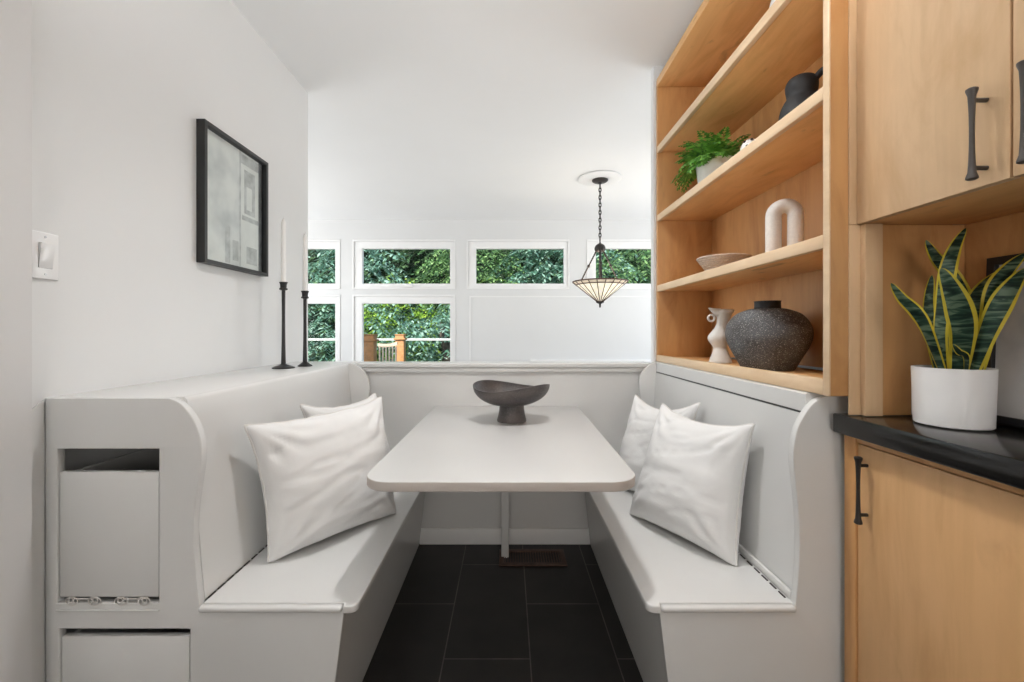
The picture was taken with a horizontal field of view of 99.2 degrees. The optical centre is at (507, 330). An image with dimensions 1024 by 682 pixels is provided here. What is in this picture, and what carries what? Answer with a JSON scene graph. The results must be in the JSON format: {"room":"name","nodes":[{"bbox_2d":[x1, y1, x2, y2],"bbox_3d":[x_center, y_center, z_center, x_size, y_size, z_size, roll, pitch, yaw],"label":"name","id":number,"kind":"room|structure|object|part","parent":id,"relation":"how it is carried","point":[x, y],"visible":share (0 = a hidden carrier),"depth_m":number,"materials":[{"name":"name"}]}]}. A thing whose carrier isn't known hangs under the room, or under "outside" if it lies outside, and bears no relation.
{"room":"breakfast nook","nodes":[
{"label":"breakfast nook","id":0,"kind":"room"},
{"bbox_2d":[0,0,307,681],"bbox_3d":[-1.268,-0.145,0.035,0.155,2.630,5.270,0,0,0],"label":"wall","id":1,"kind":"structure","parent":0,"point":[120,88],"depth_m":1.37,"materials":[{"name":"paint"}]},
{"bbox_2d":[32,400,43,681],"bbox_3d":[-1.223,0.675,1.124,0.003,0.989,0.048,0,0,0],"label":"trim","id":2,"kind":"structure","parent":1,"relation":"attached to","point":[38,410],"depth_m":1.13,"materials":[{"name":"paint"}]},
{"bbox_2d":[32,230,58,280],"bbox_3d":[-1.217,-0.198,1.149,0.015,0.124,0.071,0,0,0],"label":"light switch","id":3,"kind":"object","parent":1,"relation":"attached to","point":[45,246],"visible":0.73,"depth_m":1.15,"materials":[{"name":"white plastic"}]},
{"bbox_2d":[196,119,267,276],"bbox_3d":[-1.207,-0.552,1.939,0.034,0.564,0.454,0,0,0],"label":"framed picture","id":4,"kind":"object","parent":1,"relation":"attached to","point":[232,180],"visible":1,"depth_m":1.89,"materials":[{"name":"black paint"}]},
{"bbox_2d":[208,129,257,265],"bbox_3d":[-1.217,-0.552,1.939,0.006,0.533,0.423,0,0,0],"label":"print","id":5,"kind":"object","parent":4,"relation":"attached to","point":[232,171],"depth_m":1.91},
{"bbox_2d":[225,150,261,271],"bbox_3d":[-1.214,-0.552,2.011,0.001,0.532,0.278,0,0,0],"label":"artwork","id":6,"kind":"object","parent":4,"relation":"attached to","point":[243,172],"depth_m":2.00},
{"bbox_2d":[231,0,702,219],"bbox_3d":[-0.400,-1.490,1.615,7.200,0.060,8.430,0,0,0],"label":"ceiling","id":7,"kind":"structure","parent":0,"point":[418,109],"depth_m":2.70,"materials":[{"name":"paint"}]},
{"bbox_2d":[578,170,621,185],"bbox_3d":[0.878,-1.448,4.160,0.410,0.015,0.410,0,0,0],"label":"ceiling medallion","id":8,"kind":"object","parent":7,"relation":"attached to","point":[613,177],"visible":0.84,"depth_m":4.10,"materials":[{"name":"white paint"}]},
{"bbox_2d":[572,177,628,306],"bbox_3d":[0.878,-0.831,4.160,0.531,1.218,0.531,0,0,0],"label":"pendant lamp","id":9,"kind":"object","parent":8,"relation":"hanging from","point":[600,289],"visible":1,"depth_m":4.08,"materials":[{"name":"white glass"}]},
{"bbox_3d":[0.780,-0.624,4.237,0.194,0.311,0.015,0,0,38],"label":"rod","id":10,"kind":"part","parent":9,"relation":"part of","materials":[{"name":"brown metal"}]},
{"bbox_3d":[0.878,-0.532,4.160,0.022,0.455,0.023,0,0,0],"label":"stem","id":11,"kind":"part","parent":9,"relation":"part of","materials":[{"name":"brown metal"}]},
{"bbox_3d":[0.878,-1.130,4.160,0.025,0.563,0.025,0,0,-45],"label":"chain","id":12,"kind":"part","parent":9,"relation":"part of","materials":[{"name":"brown metal"}]},
{"bbox_3d":[0.878,-0.362,4.160,0.452,0.161,0.452,0,0,0],"label":"lamp shade","id":13,"kind":"part","parent":9,"relation":"part of","materials":[{"name":"beige glass"}]},
{"bbox_3d":[0.861,-0.624,4.037,0.015,0.311,0.194,0,0,8],"label":"rod","id":14,"kind":"part","parent":9,"relation":"part of","materials":[{"name":"brown metal"}]},
{"bbox_3d":[0.993,-0.624,4.207,0.194,0.311,0.015,0,0,-22],"label":"rod","id":15,"kind":"part","parent":9,"relation":"part of","materials":[{"name":"brown metal"}]},
{"bbox_2d":[308,220,650,362],"bbox_3d":[-0.400,-0.145,5.800,7.200,2.630,0.140,0,0,0],"label":"wall","id":16,"kind":"structure","parent":0,"point":[502,328],"depth_m":5.73,"materials":[{"name":"paint"}]},
{"bbox_2d":[308,239,339,288],"bbox_3d":[-2.878,-0.877,5.763,1.348,0.650,0.085,0,0,0],"label":"window","id":17,"kind":"structure","parent":16,"relation":"in","point":[335,246],"depth_m":5.74,"materials":[{"name":"white wood"}]},
{"bbox_2d":[308,295,339,360],"bbox_3d":[-2.878,0.075,5.763,1.348,1.107,0.085,0,0,0],"label":"window","id":18,"kind":"structure","parent":16,"relation":"in","point":[311,300],"depth_m":5.74,"materials":[{"name":"white wood"}]},
{"bbox_2d":[353,239,454,288],"bbox_3d":[-1.367,-0.877,5.753,1.348,0.650,0.105,0,0,0],"label":"window","id":19,"kind":"structure","parent":16,"relation":"in","point":[358,247],"depth_m":5.74,"materials":[{"name":"white wood"}]},
{"bbox_2d":[353,295,454,361],"bbox_3d":[-1.367,0.075,5.763,1.348,1.107,0.085,0,0,0],"label":"window","id":20,"kind":"structure","parent":16,"relation":"in","point":[358,302],"depth_m":5.74,"materials":[{"name":"white wood"}]},
{"bbox_2d":[469,296,470,360],"bbox_3d":[-0.497,0.305,5.726,0.017,1.530,0.008,0,0,0],"label":"trim","id":21,"kind":"structure","parent":16,"relation":"attached to","point":[469,296],"depth_m":5.72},
{"bbox_2d":[467,239,568,288],"bbox_3d":[0.131,-0.877,5.763,1.348,0.650,0.085,0,0,0],"label":"window","id":22,"kind":"structure","parent":16,"relation":"in","point":[472,247],"depth_m":5.74,"materials":[{"name":"white wood"}]},
{"bbox_2d":[471,296,650,296],"bbox_3d":[1.018,-0.452,5.727,3.010,0.016,0.006,0,0,0],"label":"trim","id":23,"kind":"structure","parent":16,"relation":"attached to","point":[471,296],"depth_m":5.72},
{"bbox_2d":[530,360,650,361],"bbox_3d":[1.406,0.391,5.705,2.234,0.033,0.050,0,0,0],"label":"trim","id":24,"kind":"structure","parent":16,"relation":"attached to","point":[530,360],"depth_m":5.68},
{"bbox_2d":[587,239,650,288],"bbox_3d":[1.708,-0.877,5.763,1.348,0.650,0.085,0,0,0],"label":"window","id":25,"kind":"structure","parent":16,"relation":"in","point":[591,272],"depth_m":5.74,"materials":[{"name":"white wood"}]},
{"bbox_2d":[362,544,642,681],"bbox_3d":[-0.400,1.195,-0.070,7.200,0.050,5.060,0,0,0],"label":"floor","id":26,"kind":"structure","parent":0,"point":[457,614],"depth_m":1.75,"materials":[{"name":"tile"}]},
{"bbox_2d":[45,361,424,681],"bbox_3d":[-0.811,0.672,1.840,0.828,0.996,1.400,0,0,0],"label":"bench","id":27,"kind":"object","parent":26,"relation":"on","point":[171,528],"visible":0.86,"depth_m":1.15,"materials":[{"name":"paint"}]},
{"bbox_3d":[-1.055,0.538,1.162,0.262,0.331,0.018,0,0,0],"label":"hatch door","id":28,"kind":"part","parent":27,"relation":"part of","materials":[{"name":"paint"}]},
{"bbox_3d":[-1.012,0.957,1.162,0.338,0.297,0.018,0,0,0],"label":"hatch door","id":29,"kind":"part","parent":27,"relation":"part of","materials":[{"name":"paint"}]},
{"bbox_3d":[-0.845,0.449,1.775,0.062,0.544,1.205,0,0,0],"label":"backrest","id":30,"kind":"part","parent":27,"relation":"part of","materials":[{"name":"paint"}]},
{"bbox_2d":[272,282,294,368],"bbox_3d":[-1.068,-0.028,2.074,0.100,0.409,0.100,0,0,0],"label":"candle holder","id":31,"kind":"object","parent":27,"relation":"on","point":[283,285],"visible":1,"depth_m":2.07,"materials":[{"name":"black paint"}]},
{"bbox_2d":[281,218,285,281],"bbox_3d":[-1.068,-0.378,2.074,0.024,0.327,0.024,0,0,0],"label":"taper candle","id":32,"kind":"object","parent":31,"relation":"in","point":[283,223],"visible":0.94,"depth_m":2.06,"materials":[{"name":"white wax"}]},
{"bbox_3d":[-1.068,-0.019,2.074,0.021,0.347,0.021,0,0,0],"label":"stem","id":33,"kind":"part","parent":31,"relation":"part of","materials":[{"name":"black paint"}]},
{"bbox_2d":[279,282,287,290],"bbox_3d":[-1.068,-0.213,2.074,0.038,0.040,0.038,0,0,0],"label":"cup","id":34,"kind":"object","parent":31,"relation":"on","point":[283,285],"depth_m":2.06,"materials":[{"name":"black paint"}]},
{"bbox_2d":[298,291,311,366],"bbox_3d":[-1.022,-0.013,2.195,0.068,0.378,0.068,0,0,0],"label":"candle holder","id":35,"kind":"object","parent":27,"relation":"on","point":[304,297],"visible":1,"depth_m":2.19,"materials":[{"name":"black paint"}]},
{"bbox_2d":[302,234,307,290],"bbox_3d":[-1.022,-0.342,2.195,0.024,0.317,0.024,0,0,0],"label":"taper candle","id":36,"kind":"object","parent":35,"relation":"in","point":[304,278],"visible":0.95,"depth_m":2.19,"materials":[{"name":"white wax"}]},
{"bbox_3d":[-1.022,-0.004,2.195,0.021,0.316,0.021,0,0,0],"label":"stem","id":37,"kind":"part","parent":35,"relation":"part of","materials":[{"name":"black paint"}]},
{"bbox_2d":[301,291,308,298],"bbox_3d":[-1.022,-0.182,2.195,0.038,0.040,0.038,0,0,0],"label":"cup","id":38,"kind":"object","parent":35,"relation":"on","point":[304,293],"depth_m":2.18,"materials":[{"name":"black paint"}]},
{"bbox_3d":[-0.604,0.733,1.765,0.414,0.020,1.240,0,0,0],"label":"seat lid","id":39,"kind":"part","parent":27,"relation":"part of","materials":[{"name":"paint"}]},
{"bbox_2d":[244,396,395,562],"bbox_3d":[-0.621,0.498,1.558,0.218,0.445,0.583,0,0,28],"label":"throw pillow","id":40,"kind":"object","parent":27,"relation":"on","point":[313,471],"visible":0.92,"depth_m":1.43,"materials":[{"name":"white fabric"}]},
{"bbox_2d":[300,393,389,453],"bbox_3d":[-0.676,0.500,1.884,0.146,0.442,0.513,0,0,28],"label":"throw pillow","id":41,"kind":"object","parent":27,"relation":"on","point":[308,411],"visible":0.1,"depth_m":1.76,"materials":[{"name":"white fabric"}]},
{"bbox_2d":[367,406,634,557],"bbox_3d":[-0.012,0.791,1.796,0.794,0.757,1.208,0,0,0],"label":"dining table","id":42,"kind":"object","parent":26,"relation":"on","point":[452,448],"visible":0.93,"depth_m":1.46,"materials":[{"name":"laminate"}]},
{"bbox_3d":[-0.015,0.806,2.322,0.038,0.728,0.154,0,0,0],"label":"leg","id":43,"kind":"part","parent":42,"relation":"part of","materials":[{"name":"paint"}]},
{"bbox_2d":[473,380,549,423],"bbox_3d":[0.015,0.324,2.000,0.352,0.177,0.282,0,0,0],"label":"footed bowl","id":44,"kind":"object","parent":42,"relation":"on","point":[511,398],"visible":1,"depth_m":1.94,"materials":[{"name":"ceramic"}]},
{"bbox_2d":[499,549,566,565],"bbox_3d":[0.125,1.166,2.245,0.340,0.008,0.160,0,0,0],"label":"floor vent","id":45,"kind":"object","parent":26,"relation":"in","point":[562,562],"visible":0.96,"depth_m":2.23,"materials":[{"name":"metal"}]},
{"bbox_2d":[585,362,847,681],"bbox_3d":[0.733,0.668,1.763,0.734,1.003,1.244,0,0,0],"label":"bench","id":46,"kind":"object","parent":26,"relation":"on","point":[685,613],"visible":0.71,"depth_m":1.20,"materials":[{"name":"paint"}]},
{"bbox_2d":[619,395,699,491],"bbox_3d":[0.625,0.504,1.905,0.183,0.432,0.398,0,0,-27],"label":"throw pillow","id":47,"kind":"object","parent":46,"relation":"on","point":[641,423],"visible":0.41,"depth_m":1.91,"materials":[{"name":"white fabric"}]},
{"bbox_3d":[0.565,0.733,1.765,0.398,0.020,1.240,0,0,0],"label":"seat lid","id":48,"kind":"part","parent":46,"relation":"part of","materials":[{"name":"paint"}]},
{"bbox_2d":[629,403,754,565],"bbox_3d":[0.623,0.504,1.551,0.231,0.433,0.472,0,0,-17],"label":"throw pillow","id":49,"kind":"object","parent":46,"relation":"on","point":[691,483],"visible":1,"depth_m":1.43,"materials":[{"name":"white fabric"}]},
{"bbox_3d":[0.794,0.473,1.775,0.052,0.497,1.205,0,0,0],"label":"backrest","id":50,"kind":"part","parent":46,"relation":"part of","materials":[{"name":"paint"}]},
{"bbox_3d":[0.950,0.193,1.775,0.300,0.051,1.205,0,0,0],"label":"rail","id":51,"kind":"part","parent":46,"relation":"part of","materials":[{"name":"paint"}]},
{"bbox_2d":[656,0,847,396],"bbox_3d":[0.967,-0.615,1.750,0.314,1.562,1.303,0,0,0],"label":"bookcase","id":52,"kind":"object","parent":46,"relation":"on","point":[732,66],"visible":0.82,"depth_m":1.74,"materials":[{"name":"brown wood"}]},
{"bbox_3d":[0.970,-0.605,2.392,0.307,1.540,0.020,0,0,0],"label":"panel","id":53,"kind":"part","parent":52,"relation":"part of","materials":[{"name":"brown wood"}]},
{"bbox_2d":[671,127,750,192],"bbox_3d":[0.929,-0.771,1.966,0.364,0.275,0.402,0,0,0],"label":"potted fern","id":54,"kind":"object","parent":52,"relation":"on","point":[704,158],"visible":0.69,"depth_m":1.90,"materials":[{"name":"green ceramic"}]},
{"bbox_2d":[707,308,733,363],"bbox_3d":[0.941,0.018,1.929,0.104,0.244,0.096,0,0,33],"label":"vase","id":55,"kind":"object","parent":52,"relation":"on","point":[720,354],"visible":0.93,"depth_m":1.91,"materials":[{"name":"ceramic"}]},
{"bbox_3d":[0.900,-0.058,1.930,0.038,0.037,0.010,0,0,0],"label":"ring handle","id":56,"kind":"part","parent":55,"relation":"part of","materials":[{"name":"ceramic"}]},
{"bbox_2d":[696,253,751,270],"bbox_3d":[0.953,-0.288,1.930,0.220,0.076,0.220,0,0,0],"label":"woven bowl","id":57,"kind":"object","parent":52,"relation":"on","point":[707,262],"visible":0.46,"depth_m":1.85,"materials":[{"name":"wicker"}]},
{"bbox_3d":[0.973,-0.618,1.751,0.276,0.031,1.261,0,0,0],"label":"shelf","id":58,"kind":"part","parent":52,"relation":"part of","materials":[{"name":"brown wood"}]},
{"bbox_3d":[0.973,-0.991,1.751,0.276,0.032,1.261,0,0,0],"label":"shelf","id":59,"kind":"part","parent":52,"relation":"part of","materials":[{"name":"brown wood"}]},
{"bbox_3d":[0.973,-0.234,1.751,0.276,0.031,1.261,0,0,0],"label":"shelf","id":60,"kind":"part","parent":52,"relation":"part of","materials":[{"name":"brown wood"}]},
{"bbox_2d":[740,138,754,150],"bbox_3d":[0.934,-0.686,1.679,0.074,0.105,0.075,0,0,0],"label":"ornament","id":61,"kind":"object","parent":52,"relation":"on","point":[745,143],"visible":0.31,"depth_m":1.66,"materials":[{"name":"white ceramic"}]},
{"bbox_3d":[0.978,0.153,1.751,0.290,0.024,1.261,0,0,0],"label":"board","id":62,"kind":"part","parent":52,"relation":"part of","materials":[{"name":"brown wood"}]},
{"bbox_3d":[1.118,-0.600,1.751,0.012,1.460,1.261,0,0,0],"label":"panel","id":63,"kind":"part","parent":52,"relation":"part of","materials":[{"name":"brown wood"}]},
{"bbox_2d":[725,300,813,370],"bbox_3d":[0.955,0.015,1.605,0.279,0.250,0.279,0,0,0],"label":"round vase","id":64,"kind":"object","parent":52,"relation":"on","point":[767,336],"visible":0.94,"depth_m":1.51,"materials":[{"name":"ceramic"}]},
{"bbox_2d":[765,199,803,251],"bbox_3d":[0.955,-0.353,1.507,0.114,0.207,0.050,0,0,28],"label":"ornament","id":65,"kind":"object","parent":52,"relation":"on","point":[794,210],"visible":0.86,"depth_m":1.50,"materials":[{"name":"ceramic"}]},
{"bbox_2d":[778,67,822,120],"bbox_3d":[0.960,-0.733,1.409,0.129,0.198,0.161,0,0,0],"label":"jug","id":66,"kind":"object","parent":52,"relation":"on","point":[799,88],"visible":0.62,"depth_m":1.39,"materials":[{"name":"black ceramic"}]},
{"bbox_3d":[0.994,-0.778,1.364,0.024,0.106,0.075,0,0,-21],"label":"handle","id":67,"kind":"part","parent":66,"relation":"part of","materials":[{"name":"black ceramic"}]},
{"bbox_3d":[0.969,-0.615,1.110,0.310,1.560,0.020,0,0,0],"label":"panel","id":68,"kind":"part","parent":52,"relation":"part of","materials":[{"name":"brown wood"}]},
{"bbox_3d":[0.750,0.669,1.161,0.700,1.002,0.022,0,0,0],"label":"panel","id":69,"kind":"part","parent":46,"relation":"part of","materials":[{"name":"paint"}]},
{"bbox_2d":[844,435,1023,681],"bbox_3d":[1.002,0.716,0.740,0.315,0.908,0.780,0,0,0],"label":"base cabinet","id":70,"kind":"object","parent":26,"relation":"on","point":[934,552],"visible":0.89,"depth_m":0.91,"materials":[{"name":"brown wood"}]},
{"bbox_3d":[0.853,0.388,1.062,0.018,0.164,0.018,0,0,0],"label":"handle","id":71,"kind":"part","parent":70,"relation":"part of","materials":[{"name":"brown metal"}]},
{"bbox_2d":[833,413,1023,489],"bbox_3d":[1.001,0.237,0.741,0.318,0.048,0.782,0,0,0],"label":"countertop","id":72,"kind":"structure","parent":70,"relation":"on","point":[997,455],"depth_m":0.87,"materials":[{"name":"black stone"}]},
{"bbox_2d":[848,212,1023,415],"bbox_3d":[1.008,-0.028,0.725,0.302,0.478,0.749,0,0,0],"label":"panel","id":73,"kind":"object","parent":72,"relation":"on","point":[884,342],"visible":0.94,"depth_m":1.10,"materials":[{"name":"brown wood"}]},
{"bbox_3d":[0.907,-0.028,1.088,0.044,0.478,0.016,0,0,0],"label":"post","id":74,"kind":"part","parent":73,"relation":"part of","materials":[{"name":"brown wood"}]},
{"bbox_3d":[1.039,-0.028,1.097,0.218,0.478,0.003,0,0,0],"label":"panel","id":75,"kind":"part","parent":73,"relation":"part of","materials":[{"name":"brown wood"}]},
{"bbox_3d":[1.155,-0.028,0.725,0.010,0.478,0.749,0,0,0],"label":"panel","id":76,"kind":"part","parent":73,"relation":"part of","materials":[{"name":"brown wood"}]},
{"bbox_2d":[890,228,1023,430],"bbox_3d":[0.956,-0.007,0.970,0.279,0.439,0.170,0,0,0],"label":"snake plant","id":77,"kind":"object","parent":72,"relation":"on","point":[960,326],"visible":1,"depth_m":0.93,"materials":[{"name":"green plant"}]},
{"bbox_3d":[1.004,0.147,0.985,0.139,0.130,0.139,0,0,0],"label":"pot","id":78,"kind":"part","parent":77,"relation":"part of","materials":[{"name":"white ceramic"}]},
{"bbox_2d":[986,253,1023,427],"bbox_3d":[1.130,0.020,0.844,0.033,0.382,0.368,0,0,0],"label":"picture","id":79,"kind":"object","parent":72,"relation":"on","point":[1007,354],"visible":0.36,"depth_m":0.98,"materials":[{"name":"black paint"}]},
{"bbox_2d":[995,262,1023,419],"bbox_3d":[1.133,0.020,0.844,0.017,0.348,0.334,0,0,0],"label":"print","id":80,"kind":"object","parent":79,"relation":"attached to","point":[1009,345],"depth_m":0.98},
{"bbox_3d":[0.885,0.270,0.722,0.022,0.018,0.743,0,0,0],"label":"rail","id":81,"kind":"part","parent":70,"relation":"part of","materials":[{"name":"brown wood"}]},
{"bbox_2d":[366,66,663,543],"bbox_3d":[0.152,-0.145,2.460,2.035,2.630,0.120,0,0,0],"label":"wall","id":82,"kind":"structure","parent":0,"point":[606,399],"depth_m":2.40,"materials":[{"name":"paint"}]},
{"bbox_2d":[353,361,649,367],"bbox_3d":[-0.037,0.189,2.459,1.655,0.023,0.162,0,0,0],"label":"trim","id":83,"kind":"structure","parent":82,"relation":"attached to","point":[363,364],"depth_m":2.38,"materials":[{"name":"paint"}]},
{"bbox_2d":[362,368,643,371],"bbox_3d":[-0.037,0.213,2.461,1.655,0.024,0.149,0,0,0],"label":"trim","id":84,"kind":"structure","parent":82,"relation":"attached to","point":[364,369],"depth_m":2.39,"materials":[{"name":"paint"}]},
{"bbox_2d":[420,528,589,543],"bbox_3d":[-0.015,1.126,2.393,0.940,0.088,0.014,0,0,0],"label":"baseboard","id":85,"kind":"structure","parent":82,"relation":"attached to","point":[427,535],"depth_m":2.39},
{"bbox_2d":[696,155,732,182],"bbox_3d":[0.938,-0.694,1.960,0.175,0.121,0.175,0,0,0],"label":"pot","id":86,"kind":"object","parent":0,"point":[702,172],"depth_m":1.90,"materials":[{"name":"white ceramic"}]},
{"bbox_2d":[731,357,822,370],"bbox_3d":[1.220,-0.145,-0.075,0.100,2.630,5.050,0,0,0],"label":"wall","id":87,"kind":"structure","parent":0,"point":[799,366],"depth_m":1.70,"materials":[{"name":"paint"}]},
{"bbox_2d":[848,0,1023,224],"bbox_3d":[0.999,-0.859,0.725,0.320,1.183,0.749,0,0,0],"label":"upper cabinet","id":88,"kind":"object","parent":87,"relation":"attached to","point":[936,87],"visible":1,"depth_m":0.92,"materials":[{"name":"brown wood"}]},
{"bbox_3d":[0.848,-0.360,0.797,0.018,0.168,0.018,0,0,0],"label":"handle","id":89,"kind":"part","parent":88,"relation":"part of","materials":[{"name":"grey metal"}]},
{"bbox_3d":[0.864,-0.422,0.797,0.024,0.008,0.008,0,0,0],"label":"handle post","id":90,"kind":"part","parent":88,"relation":"part of","materials":[{"name":"grey metal"}]},
{"bbox_3d":[0.864,-0.298,0.797,0.024,0.008,0.008,0,0,0],"label":"handle post","id":91,"kind":"part","parent":88,"relation":"part of","materials":[{"name":"grey metal"}]},
{"bbox_3d":[0.885,-0.849,0.586,0.021,1.163,0.341,0,0,0],"label":"door","id":92,"kind":"part","parent":88,"relation":"part of","materials":[{"name":"brown wood"}]},
{"bbox_3d":[0.848,-0.360,0.717,0.018,0.168,0.018,0,0,0],"label":"handle","id":93,"kind":"part","parent":88,"relation":"part of","materials":[{"name":"grey metal"}]},
{"label":"outside","id":94,"kind":"structure","parent":0,"visible":0},
{"bbox_3d":[0.000,1.235,13.940,28.000,0.070,16.120,0,0,0],"label":"floor","id":95,"kind":"structure","parent":94,"visible":0},
{"bbox_2d":[308,250,434,360],"bbox_3d":[-3.923,-0.165,10.507,4.374,5.384,2.641,0,0,-3],"label":"leafy tree","id":96,"kind":"object","parent":95,"relation":"on","point":[320,263],"visible":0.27,"depth_m":10.43,"materials":[{"name":"green plant"}]},
{"bbox_2d":[364,334,378,360],"bbox_3d":[-2.121,0.625,6.700,0.218,1.150,0.218,0,0,0],"label":"post","id":97,"kind":"object","parent":95,"relation":"on","point":[370,340],"visible":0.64,"depth_m":6.62,"materials":[{"name":"brown wood"}]},
{"bbox_2d":[308,338,449,340],"bbox_3d":[-2.695,0.677,9.020,5.010,1.044,0.080,0,0,0],"label":"deck railing","id":98,"kind":"object","parent":95,"relation":"on","point":[309,339],"visible":0.02,"depth_m":8.98,"materials":[{"name":"white wood"}]},
{"bbox_2d":[378,342,397,360],"bbox_3d":[-2.071,0.692,7.305,0.330,1.014,0.450,0,0,0],"label":"slatted chair","id":99,"kind":"object","parent":95,"relation":"on","point":[392,345],"visible":0.29,"depth_m":7.50,"materials":[{"name":"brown wood"}]},
{"bbox_3d":[-2.071,0.234,7.515,0.330,0.097,0.030,0,0,0],"label":"rail","id":100,"kind":"part","parent":99,"relation":"part of","materials":[{"name":"white wood"}]},
{"bbox_2d":[393,334,406,360],"bbox_3d":[-2.071,0.630,8.400,0.218,1.140,0.218,0,0,0],"label":"post","id":101,"kind":"object","parent":95,"relation":"on","point":[401,339],"visible":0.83,"depth_m":8.32,"materials":[{"name":"brown wood"}]},
{"bbox_2d":[364,274,449,360],"bbox_3d":[-3.347,-0.044,13.557,3.451,3.450,2.615,0,0,0],"label":"leafy shrub","id":102,"kind":"object","parent":95,"relation":"on","point":[417,313],"visible":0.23,"depth_m":13.42,"materials":[{"name":"green plant"}]},
{"bbox_2d":[377,304,449,360],"bbox_3d":[-1.557,0.389,10.553,3.645,2.558,2.547,0,0,0],"label":"leafy tree","id":103,"kind":"object","parent":95,"relation":"on","point":[442,331],"visible":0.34,"depth_m":10.35,"materials":[{"name":"green plant"}]},
{"bbox_2d":[411,250,523,336],"bbox_3d":[-1.224,-1.033,13.544,3.688,4.473,2.999,0,0,0],"label":"leafy tree","id":104,"kind":"object","parent":95,"relation":"on","point":[437,262],"visible":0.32,"depth_m":13.32,"materials":[{"name":"green plant"}]},
{"bbox_2d":[308,250,650,360],"bbox_3d":[-0.005,-1.304,17.498,21.041,8.837,3.256,0,0,0],"label":"foliage","id":105,"kind":"object","parent":95,"relation":"on","point":[409,266],"visible":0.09,"depth_m":17.43,"materials":[{"name":"green plant"}]},
{"bbox_2d":[484,250,647,283],"bbox_3d":[1.780,-1.150,13.385,5.274,4.702,2.873,0,0,0],"label":"leafy tree","id":106,"kind":"object","parent":95,"relation":"on","point":[549,264],"visible":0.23,"depth_m":13.37,"materials":[{"name":"green plant"}]},
{"bbox_2d":[596,250,650,283],"bbox_3d":[4.080,-0.805,10.798,5.269,4.023,2.722,0,0,0],"label":"leafy tree","id":107,"kind":"object","parent":95,"relation":"on","point":[648,253],"visible":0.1,"depth_m":10.87,"materials":[{"name":"green plant"}]}
]}

